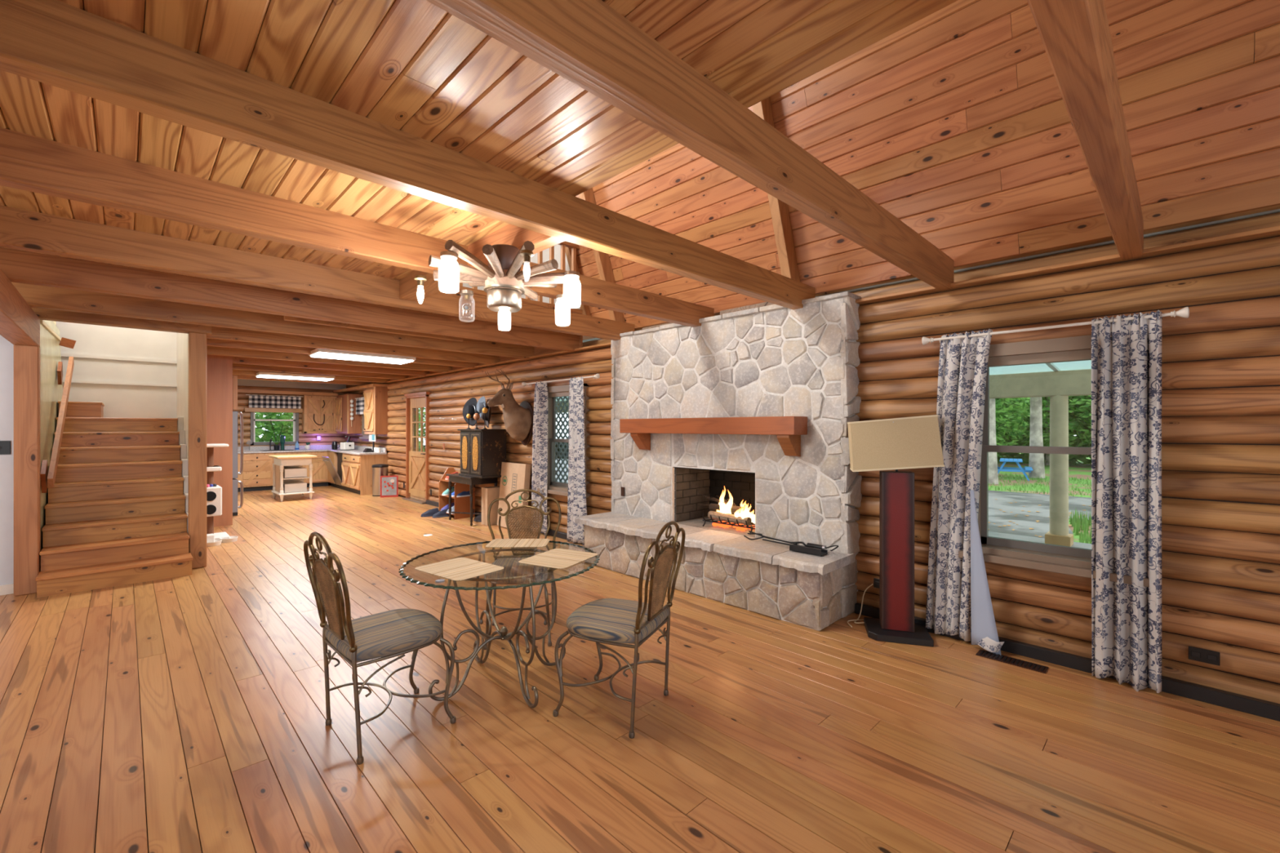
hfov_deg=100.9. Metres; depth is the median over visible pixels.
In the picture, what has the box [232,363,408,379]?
ceiling beam
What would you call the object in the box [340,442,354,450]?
toaster
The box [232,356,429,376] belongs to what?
ceiling beam
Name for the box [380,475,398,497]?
board
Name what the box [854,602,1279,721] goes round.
baseboard
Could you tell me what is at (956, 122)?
ceiling
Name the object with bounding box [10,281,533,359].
ceiling beam
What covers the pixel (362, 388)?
trim
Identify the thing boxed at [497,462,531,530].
cardboard box
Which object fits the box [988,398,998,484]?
tree
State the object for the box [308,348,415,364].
fluorescent light
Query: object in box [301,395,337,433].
upper cabinet
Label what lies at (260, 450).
sink
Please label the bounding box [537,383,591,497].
window
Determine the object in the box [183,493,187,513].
trim
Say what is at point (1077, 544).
floor
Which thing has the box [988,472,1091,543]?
grass
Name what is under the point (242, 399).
wall
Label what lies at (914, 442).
floor lamp
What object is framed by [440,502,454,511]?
shoe
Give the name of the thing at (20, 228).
ceiling beam
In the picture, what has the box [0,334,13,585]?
wall
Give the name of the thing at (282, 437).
bottle
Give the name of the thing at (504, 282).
chandelier
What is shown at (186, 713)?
floor
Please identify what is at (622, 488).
outlet plate
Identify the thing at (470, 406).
hat
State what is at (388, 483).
print
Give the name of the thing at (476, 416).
globe ornament
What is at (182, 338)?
wall
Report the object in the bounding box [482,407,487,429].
globe ornament
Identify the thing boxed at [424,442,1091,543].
ground
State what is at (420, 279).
socket
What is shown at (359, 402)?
valance
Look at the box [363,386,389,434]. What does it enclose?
upper cabinet
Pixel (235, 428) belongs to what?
refrigerator
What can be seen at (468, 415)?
globe ornament
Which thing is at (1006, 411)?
tree
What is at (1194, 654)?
socket
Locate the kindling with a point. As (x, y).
(713, 500)
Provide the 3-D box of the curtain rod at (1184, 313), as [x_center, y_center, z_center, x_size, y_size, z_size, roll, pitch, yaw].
[2.494,-0.615,3.314,0.100,0.058,1.322,0,0,-44]
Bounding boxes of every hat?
[462,397,477,426]
[476,395,486,417]
[480,404,490,427]
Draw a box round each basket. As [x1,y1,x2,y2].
[283,466,306,477]
[283,480,306,493]
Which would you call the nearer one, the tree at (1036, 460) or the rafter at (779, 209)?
the rafter at (779, 209)
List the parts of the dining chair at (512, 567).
leg, leg, seat frame, seat, woven panel, panel frame, frame, leg, leg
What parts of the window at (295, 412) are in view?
sash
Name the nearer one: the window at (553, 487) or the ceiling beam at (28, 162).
the ceiling beam at (28, 162)
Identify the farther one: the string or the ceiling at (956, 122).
the string
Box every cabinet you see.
[232,375,237,409]
[235,451,328,492]
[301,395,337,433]
[328,451,337,484]
[330,453,390,495]
[335,394,361,433]
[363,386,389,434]
[457,429,506,478]
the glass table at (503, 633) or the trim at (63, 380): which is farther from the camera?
the trim at (63, 380)
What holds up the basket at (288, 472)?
on the kitchen cart
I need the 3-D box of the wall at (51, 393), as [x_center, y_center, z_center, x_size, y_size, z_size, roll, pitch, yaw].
[-6.444,0.160,5.763,0.065,2.620,2.650,0,0,-44]
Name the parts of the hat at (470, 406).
crown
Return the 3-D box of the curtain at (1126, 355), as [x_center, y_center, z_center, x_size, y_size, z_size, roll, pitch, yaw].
[2.761,0.414,3.003,0.118,2.112,0.295,0,0,-44]
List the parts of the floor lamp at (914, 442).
shade trim, lamp shade, shade trim, column panel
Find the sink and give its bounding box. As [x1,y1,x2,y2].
[260,449,293,451]
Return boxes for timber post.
[13,344,39,595]
[187,332,206,568]
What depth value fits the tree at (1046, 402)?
27.18 m
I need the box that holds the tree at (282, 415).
[264,412,346,442]
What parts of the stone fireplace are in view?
fire grate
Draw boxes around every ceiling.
[0,0,958,336]
[462,244,580,309]
[555,208,1279,400]
[575,0,1279,328]
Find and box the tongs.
[743,530,813,548]
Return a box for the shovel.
[762,538,827,556]
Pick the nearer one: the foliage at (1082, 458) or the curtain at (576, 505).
the curtain at (576, 505)
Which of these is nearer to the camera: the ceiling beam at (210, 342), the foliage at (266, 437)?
the ceiling beam at (210, 342)
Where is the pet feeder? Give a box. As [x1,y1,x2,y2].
[206,533,214,542]
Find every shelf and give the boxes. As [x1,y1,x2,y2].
[206,465,222,471]
[271,488,314,495]
[283,476,309,479]
[619,416,807,435]
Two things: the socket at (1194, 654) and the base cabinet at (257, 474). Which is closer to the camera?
the socket at (1194, 654)
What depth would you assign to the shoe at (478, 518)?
8.20 m
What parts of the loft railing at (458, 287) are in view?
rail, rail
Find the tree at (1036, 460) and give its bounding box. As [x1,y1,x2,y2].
[1028,396,1044,478]
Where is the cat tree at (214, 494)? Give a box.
[206,443,230,539]
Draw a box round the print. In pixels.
[382,476,396,495]
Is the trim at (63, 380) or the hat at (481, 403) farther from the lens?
the hat at (481, 403)
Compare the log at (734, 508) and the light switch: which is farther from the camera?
the log at (734, 508)
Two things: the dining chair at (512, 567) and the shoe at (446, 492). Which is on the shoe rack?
the shoe at (446, 492)
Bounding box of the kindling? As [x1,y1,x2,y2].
[698,493,737,506]
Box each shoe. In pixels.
[420,507,439,516]
[432,508,448,518]
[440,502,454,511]
[441,486,454,495]
[444,471,458,479]
[456,490,470,497]
[473,514,481,522]
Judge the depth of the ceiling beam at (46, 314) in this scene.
5.11 m
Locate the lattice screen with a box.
[555,396,568,483]
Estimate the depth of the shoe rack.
8.57 m
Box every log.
[707,511,751,525]
[708,502,751,513]
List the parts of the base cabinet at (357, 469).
rail, rail, drawer, door, rail, rail, drawer, door, panel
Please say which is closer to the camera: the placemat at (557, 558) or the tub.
the placemat at (557, 558)
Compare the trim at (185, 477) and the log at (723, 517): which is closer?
the log at (723, 517)
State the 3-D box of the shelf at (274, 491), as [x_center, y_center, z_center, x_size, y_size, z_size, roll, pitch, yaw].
[-7.137,1.327,10.850,0.600,0.025,0.820,0,0,-44]
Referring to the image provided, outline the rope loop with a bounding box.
[313,400,324,425]
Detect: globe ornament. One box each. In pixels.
[466,413,471,429]
[473,413,479,429]
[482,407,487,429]
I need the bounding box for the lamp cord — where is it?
[847,583,873,626]
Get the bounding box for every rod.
[245,394,302,396]
[521,373,599,386]
[921,306,1189,345]
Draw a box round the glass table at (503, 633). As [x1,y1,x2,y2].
[398,540,599,707]
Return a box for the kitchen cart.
[268,453,317,502]
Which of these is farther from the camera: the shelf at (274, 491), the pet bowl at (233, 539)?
the shelf at (274, 491)
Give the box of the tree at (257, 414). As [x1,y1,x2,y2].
[255,412,266,442]
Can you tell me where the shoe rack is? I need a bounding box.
[439,467,475,519]
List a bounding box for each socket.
[413,275,426,286]
[520,249,533,262]
[1191,650,1200,657]
[1207,653,1217,661]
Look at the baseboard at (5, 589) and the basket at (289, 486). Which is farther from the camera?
the basket at (289, 486)
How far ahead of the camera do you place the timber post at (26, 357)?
4.63 m
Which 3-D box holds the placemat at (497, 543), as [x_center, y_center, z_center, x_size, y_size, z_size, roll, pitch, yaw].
[-0.792,0.755,3.446,0.382,0.003,0.241,0,0,-1]
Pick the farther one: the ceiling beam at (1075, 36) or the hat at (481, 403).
the hat at (481, 403)
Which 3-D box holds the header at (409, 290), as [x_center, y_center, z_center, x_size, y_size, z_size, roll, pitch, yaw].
[-1.522,-1.110,3.922,0.140,0.160,1.040,0,0,-44]
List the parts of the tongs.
handle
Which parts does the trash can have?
lid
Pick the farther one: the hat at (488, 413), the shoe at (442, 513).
the shoe at (442, 513)
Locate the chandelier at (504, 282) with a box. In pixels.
[413,240,579,315]
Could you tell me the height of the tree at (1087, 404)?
10.012 m
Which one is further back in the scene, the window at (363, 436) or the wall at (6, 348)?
the window at (363, 436)
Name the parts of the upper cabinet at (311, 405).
door, rail, rail, rail, door, rail, door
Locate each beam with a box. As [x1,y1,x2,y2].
[0,0,815,309]
[0,127,714,327]
[0,204,634,340]
[0,247,579,351]
[0,268,39,346]
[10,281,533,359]
[31,307,211,335]
[206,326,499,364]
[206,337,479,368]
[206,346,453,373]
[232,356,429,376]
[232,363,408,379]
[232,369,390,382]
[232,374,373,385]
[284,315,462,341]
[426,0,954,290]
[555,368,1091,413]
[1026,0,1143,260]
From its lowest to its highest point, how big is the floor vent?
0.009 m
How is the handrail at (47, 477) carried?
attached to the wall at (51, 393)
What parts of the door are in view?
panel frame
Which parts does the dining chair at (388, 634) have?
leg, woven panel, panel frame, frame, leg, seat frame, seat, leg, leg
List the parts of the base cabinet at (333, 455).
door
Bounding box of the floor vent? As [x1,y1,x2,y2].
[975,649,1048,673]
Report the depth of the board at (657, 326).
5.61 m
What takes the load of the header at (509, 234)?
attached to the ceiling at (415, 68)
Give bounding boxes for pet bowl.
[206,539,222,546]
[219,536,238,542]
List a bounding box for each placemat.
[414,557,503,581]
[485,538,550,547]
[518,548,597,568]
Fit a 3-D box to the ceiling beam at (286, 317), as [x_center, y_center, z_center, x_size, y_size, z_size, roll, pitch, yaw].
[-2.776,-1.106,5.709,1.800,0.152,0.050,0,0,-44]
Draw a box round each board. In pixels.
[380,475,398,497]
[642,322,671,329]
[720,302,774,315]
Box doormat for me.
[402,497,426,504]
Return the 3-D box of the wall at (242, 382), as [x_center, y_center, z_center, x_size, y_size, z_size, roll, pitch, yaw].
[-10.413,-2.855,11.566,7.450,3.750,0.100,0,0,-44]
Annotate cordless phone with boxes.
[363,441,374,452]
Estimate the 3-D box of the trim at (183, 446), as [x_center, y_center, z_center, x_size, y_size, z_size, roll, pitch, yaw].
[-5.497,0.839,6.352,0.052,1.262,0.230,0,0,-44]
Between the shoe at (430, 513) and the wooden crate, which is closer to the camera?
the wooden crate
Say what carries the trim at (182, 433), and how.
attached to the wall at (182, 338)
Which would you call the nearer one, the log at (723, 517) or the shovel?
the shovel
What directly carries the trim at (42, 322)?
attached to the wall at (51, 393)
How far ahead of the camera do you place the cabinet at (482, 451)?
7.82 m
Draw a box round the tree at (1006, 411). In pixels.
[995,397,1030,457]
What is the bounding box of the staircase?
[35,401,192,597]
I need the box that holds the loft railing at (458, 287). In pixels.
[447,240,582,314]
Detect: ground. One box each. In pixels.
[418,442,568,459]
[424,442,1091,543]
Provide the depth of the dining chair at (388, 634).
2.47 m
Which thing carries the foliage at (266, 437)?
on the ground at (556, 453)
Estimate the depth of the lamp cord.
4.03 m
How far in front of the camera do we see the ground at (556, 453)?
46.74 m
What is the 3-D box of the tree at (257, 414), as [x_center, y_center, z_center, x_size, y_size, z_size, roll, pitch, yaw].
[-15.849,-2.364,19.435,3.459,9.201,3.539,0,0,-44]
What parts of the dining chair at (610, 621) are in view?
leg, leg, seat, seat frame, leg, frame, panel frame, woven panel, leg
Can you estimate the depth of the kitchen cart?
10.67 m
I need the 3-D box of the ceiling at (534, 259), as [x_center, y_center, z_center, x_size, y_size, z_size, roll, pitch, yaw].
[-4.467,-2.355,10.162,0.888,2.250,10.215,0,0,-44]
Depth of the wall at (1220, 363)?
3.02 m
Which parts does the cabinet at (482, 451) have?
inlay panel, door, moulding, inlay panel, door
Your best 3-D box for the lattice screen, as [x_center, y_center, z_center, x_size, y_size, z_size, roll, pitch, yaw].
[-1.375,0.420,8.998,0.020,2.325,2.625,0,0,-44]
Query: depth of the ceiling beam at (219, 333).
6.71 m
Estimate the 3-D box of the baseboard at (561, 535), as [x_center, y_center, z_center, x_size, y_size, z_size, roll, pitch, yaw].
[-2.148,1.433,8.139,0.045,0.075,5.550,0,0,-44]
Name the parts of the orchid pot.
pot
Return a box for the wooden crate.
[481,486,499,525]
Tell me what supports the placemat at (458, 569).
on the glass table at (503, 633)
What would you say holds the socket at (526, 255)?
attached to the chandelier at (504, 282)
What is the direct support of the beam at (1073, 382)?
attached to the ceiling at (1077, 365)
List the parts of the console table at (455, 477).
leg, leg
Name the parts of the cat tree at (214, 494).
post, post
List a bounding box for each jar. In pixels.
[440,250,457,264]
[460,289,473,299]
[502,309,506,315]
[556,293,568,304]
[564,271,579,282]
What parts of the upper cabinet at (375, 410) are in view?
rail, rail, rail, door, frame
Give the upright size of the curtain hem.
0.091 m
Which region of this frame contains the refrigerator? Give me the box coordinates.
[232,411,243,515]
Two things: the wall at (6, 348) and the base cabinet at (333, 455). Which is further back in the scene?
the base cabinet at (333, 455)
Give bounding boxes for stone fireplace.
[574,291,862,631]
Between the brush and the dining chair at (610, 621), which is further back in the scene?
the brush
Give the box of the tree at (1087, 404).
[1068,395,1091,444]
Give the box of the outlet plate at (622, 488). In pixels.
[621,487,624,496]
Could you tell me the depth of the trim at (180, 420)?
6.61 m
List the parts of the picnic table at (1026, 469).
leg, leg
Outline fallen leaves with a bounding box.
[988,498,1079,537]
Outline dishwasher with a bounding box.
[321,452,342,485]
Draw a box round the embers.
[712,520,755,531]
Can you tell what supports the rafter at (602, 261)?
attached to the ceiling at (956, 122)
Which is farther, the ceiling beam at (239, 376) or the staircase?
the ceiling beam at (239, 376)
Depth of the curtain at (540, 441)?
7.21 m
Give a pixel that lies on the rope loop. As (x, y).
(322, 400)
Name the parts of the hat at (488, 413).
crown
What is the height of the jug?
0.210 m
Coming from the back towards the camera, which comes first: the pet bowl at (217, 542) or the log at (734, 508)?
the pet bowl at (217, 542)
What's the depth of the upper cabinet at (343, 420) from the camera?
13.02 m
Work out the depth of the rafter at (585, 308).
6.51 m
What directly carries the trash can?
on the floor at (186, 713)
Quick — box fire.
[716,486,755,524]
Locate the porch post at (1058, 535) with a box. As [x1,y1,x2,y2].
[1044,395,1073,546]
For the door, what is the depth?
10.61 m
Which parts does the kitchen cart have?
leg, panel, leg, panel, leg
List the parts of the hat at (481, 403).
crown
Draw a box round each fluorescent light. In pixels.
[254,371,335,381]
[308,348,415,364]
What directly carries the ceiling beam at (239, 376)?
attached to the ceiling at (415, 68)
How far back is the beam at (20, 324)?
3.87 m
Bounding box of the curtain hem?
[975,636,1004,652]
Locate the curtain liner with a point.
(983, 620)
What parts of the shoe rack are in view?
panel, panel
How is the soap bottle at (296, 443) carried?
on the countertop
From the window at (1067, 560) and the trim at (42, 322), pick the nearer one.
the window at (1067, 560)
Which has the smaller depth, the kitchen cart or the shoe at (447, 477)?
the shoe at (447, 477)
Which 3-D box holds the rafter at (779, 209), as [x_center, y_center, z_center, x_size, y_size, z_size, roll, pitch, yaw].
[1.080,-2.255,4.383,0.978,2.350,0.085,0,0,-44]
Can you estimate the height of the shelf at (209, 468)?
0.060 m
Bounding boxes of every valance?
[248,394,301,408]
[355,396,364,414]
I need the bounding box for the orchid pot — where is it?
[270,420,283,449]
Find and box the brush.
[806,542,838,551]
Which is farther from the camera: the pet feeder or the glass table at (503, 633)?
the pet feeder
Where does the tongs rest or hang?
on the stone fireplace
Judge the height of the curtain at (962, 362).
2.099 m
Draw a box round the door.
[404,391,431,502]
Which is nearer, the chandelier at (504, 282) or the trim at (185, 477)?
the chandelier at (504, 282)
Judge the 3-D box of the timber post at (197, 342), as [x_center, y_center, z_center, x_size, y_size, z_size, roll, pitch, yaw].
[-4.657,0.242,5.558,0.142,2.455,0.140,0,0,-44]
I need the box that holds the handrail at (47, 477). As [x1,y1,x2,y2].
[40,356,74,493]
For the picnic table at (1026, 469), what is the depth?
20.52 m
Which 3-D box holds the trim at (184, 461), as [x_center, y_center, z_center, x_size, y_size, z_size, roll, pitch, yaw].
[-5.333,0.924,6.184,0.052,1.092,0.240,0,0,-44]
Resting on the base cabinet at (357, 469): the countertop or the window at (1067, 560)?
the countertop
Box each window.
[244,407,302,444]
[359,413,377,439]
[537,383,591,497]
[958,334,1149,586]
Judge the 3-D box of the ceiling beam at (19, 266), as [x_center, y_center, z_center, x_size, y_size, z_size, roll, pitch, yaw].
[-3.390,-1.081,4.333,7.200,0.202,0.103,0,0,-44]
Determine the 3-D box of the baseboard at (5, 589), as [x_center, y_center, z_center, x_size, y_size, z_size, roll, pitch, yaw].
[-6.353,1.427,3.869,2.310,0.085,0.032,0,0,-44]
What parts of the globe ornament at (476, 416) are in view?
globe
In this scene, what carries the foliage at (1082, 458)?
on the ground at (1078, 470)
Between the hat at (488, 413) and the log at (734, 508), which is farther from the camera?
the hat at (488, 413)
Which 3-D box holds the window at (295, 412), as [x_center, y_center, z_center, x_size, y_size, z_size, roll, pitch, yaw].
[-8.936,-0.015,12.909,1.200,0.890,0.240,0,0,-44]
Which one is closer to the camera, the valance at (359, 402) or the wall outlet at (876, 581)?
the wall outlet at (876, 581)
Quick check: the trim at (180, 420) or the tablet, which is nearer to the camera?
the trim at (180, 420)
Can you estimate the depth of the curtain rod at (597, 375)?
6.87 m
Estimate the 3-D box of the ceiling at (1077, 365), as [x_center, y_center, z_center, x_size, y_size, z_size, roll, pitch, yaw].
[3.371,-0.953,6.783,5.500,0.425,25.000,0,0,-44]
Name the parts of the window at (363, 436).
sill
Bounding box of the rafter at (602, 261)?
[578,187,625,322]
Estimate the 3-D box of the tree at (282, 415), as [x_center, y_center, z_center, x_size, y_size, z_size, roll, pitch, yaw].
[-13.842,-2.366,22.453,3.520,9.199,3.591,0,0,-44]
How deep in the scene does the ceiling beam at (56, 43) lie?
1.89 m
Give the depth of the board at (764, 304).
4.79 m
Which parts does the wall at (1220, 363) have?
plate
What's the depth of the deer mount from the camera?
7.47 m
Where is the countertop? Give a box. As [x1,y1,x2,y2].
[237,444,386,454]
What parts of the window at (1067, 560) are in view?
sash, frame, sash, sill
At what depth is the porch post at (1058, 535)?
7.23 m
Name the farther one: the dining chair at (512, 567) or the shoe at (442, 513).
the shoe at (442, 513)
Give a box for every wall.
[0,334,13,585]
[39,320,62,571]
[56,321,232,526]
[177,333,187,459]
[232,385,345,483]
[237,378,346,390]
[345,176,1279,703]
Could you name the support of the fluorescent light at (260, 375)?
attached to the ceiling beam at (234, 371)
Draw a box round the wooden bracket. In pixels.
[58,337,75,348]
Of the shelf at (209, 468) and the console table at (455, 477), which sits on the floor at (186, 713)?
the console table at (455, 477)
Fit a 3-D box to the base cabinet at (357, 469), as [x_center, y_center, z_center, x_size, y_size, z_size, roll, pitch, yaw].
[-6.685,1.035,12.433,0.662,0.870,2.506,0,0,-44]
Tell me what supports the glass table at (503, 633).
on the floor at (186, 713)
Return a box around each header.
[399,271,458,301]
[467,223,564,268]
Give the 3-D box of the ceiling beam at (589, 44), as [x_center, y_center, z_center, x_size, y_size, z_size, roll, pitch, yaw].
[-0.387,-1.081,1.255,7.200,0.202,0.102,0,0,-44]
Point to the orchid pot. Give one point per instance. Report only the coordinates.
(277, 446)
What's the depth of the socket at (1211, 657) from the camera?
2.81 m
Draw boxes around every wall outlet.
[873,577,879,588]
[1188,645,1219,666]
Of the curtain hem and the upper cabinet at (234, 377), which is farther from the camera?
the upper cabinet at (234, 377)
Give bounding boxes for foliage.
[255,407,425,452]
[995,395,1091,465]
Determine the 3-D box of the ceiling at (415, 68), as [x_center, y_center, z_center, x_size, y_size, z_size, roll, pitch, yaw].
[-3.725,-1.242,4.720,7.261,0.120,19.240,0,0,-44]
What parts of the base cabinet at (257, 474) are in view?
drawer, drawer, drawer, drawer, drawer, door, rail, rail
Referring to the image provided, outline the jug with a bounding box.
[331,440,339,449]
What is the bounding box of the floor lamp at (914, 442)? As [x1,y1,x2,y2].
[847,414,944,647]
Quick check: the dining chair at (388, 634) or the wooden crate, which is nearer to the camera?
the dining chair at (388, 634)
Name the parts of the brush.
handle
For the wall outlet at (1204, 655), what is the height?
0.072 m
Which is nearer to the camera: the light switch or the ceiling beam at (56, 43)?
the ceiling beam at (56, 43)
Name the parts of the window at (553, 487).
sash, sash, sill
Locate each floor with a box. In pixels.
[0,483,1279,852]
[557,479,1091,549]
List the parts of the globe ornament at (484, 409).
globe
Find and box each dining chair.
[303,532,456,764]
[484,488,561,649]
[552,520,685,738]
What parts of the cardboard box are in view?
printed frame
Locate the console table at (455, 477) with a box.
[445,473,497,526]
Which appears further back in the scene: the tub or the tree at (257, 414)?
the tree at (257, 414)
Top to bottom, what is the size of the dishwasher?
0.766 m
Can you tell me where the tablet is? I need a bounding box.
[368,434,375,441]
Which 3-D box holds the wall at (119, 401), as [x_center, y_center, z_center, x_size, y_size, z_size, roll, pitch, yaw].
[-7.499,-1.030,6.654,3.760,5.000,0.100,0,0,-44]
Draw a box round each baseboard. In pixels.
[0,583,13,595]
[426,499,582,543]
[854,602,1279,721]
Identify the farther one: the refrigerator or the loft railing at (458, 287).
the refrigerator
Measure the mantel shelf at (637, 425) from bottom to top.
0.148 m
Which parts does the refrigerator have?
door, freezer drawer, handle, handle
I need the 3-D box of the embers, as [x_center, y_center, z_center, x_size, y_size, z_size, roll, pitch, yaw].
[0.922,0.948,5.075,0.266,0.049,0.503,0,0,-44]
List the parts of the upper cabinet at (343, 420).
door, frame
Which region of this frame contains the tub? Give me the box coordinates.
[337,452,342,480]
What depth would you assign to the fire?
5.07 m
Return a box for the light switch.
[0,440,10,454]
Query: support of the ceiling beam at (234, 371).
attached to the ceiling at (415, 68)
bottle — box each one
[280,435,284,449]
[295,440,298,449]
[304,442,310,449]
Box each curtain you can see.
[531,381,547,535]
[567,376,586,546]
[925,328,992,641]
[1091,310,1161,693]
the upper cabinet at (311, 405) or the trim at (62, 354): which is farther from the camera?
the upper cabinet at (311, 405)
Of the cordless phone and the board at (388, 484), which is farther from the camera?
the cordless phone
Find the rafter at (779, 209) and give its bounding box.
[752,97,799,281]
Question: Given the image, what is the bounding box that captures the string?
[350,399,353,426]
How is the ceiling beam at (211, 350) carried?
attached to the ceiling at (415, 68)
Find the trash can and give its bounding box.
[371,463,388,496]
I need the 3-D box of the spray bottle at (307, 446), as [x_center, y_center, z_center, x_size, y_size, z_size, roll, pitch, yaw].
[-8.227,0.468,13.070,0.130,0.180,0.080,0,0,-44]
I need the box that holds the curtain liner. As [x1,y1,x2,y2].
[970,489,1001,655]
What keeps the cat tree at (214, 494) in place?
on the floor at (186, 713)
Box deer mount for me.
[484,368,533,445]
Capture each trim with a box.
[40,320,61,341]
[61,353,177,364]
[62,379,177,386]
[177,417,183,431]
[177,430,185,445]
[179,444,186,458]
[180,458,187,475]
[182,475,187,493]
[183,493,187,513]
[237,383,387,395]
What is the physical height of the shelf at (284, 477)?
0.020 m
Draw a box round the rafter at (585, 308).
[565,246,591,315]
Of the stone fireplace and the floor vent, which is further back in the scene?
the stone fireplace
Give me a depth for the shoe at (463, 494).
8.50 m
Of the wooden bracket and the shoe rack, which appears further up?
the wooden bracket
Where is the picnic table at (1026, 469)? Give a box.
[997,457,1032,480]
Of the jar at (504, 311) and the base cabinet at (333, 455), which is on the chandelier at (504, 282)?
the jar at (504, 311)
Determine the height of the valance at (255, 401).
0.310 m

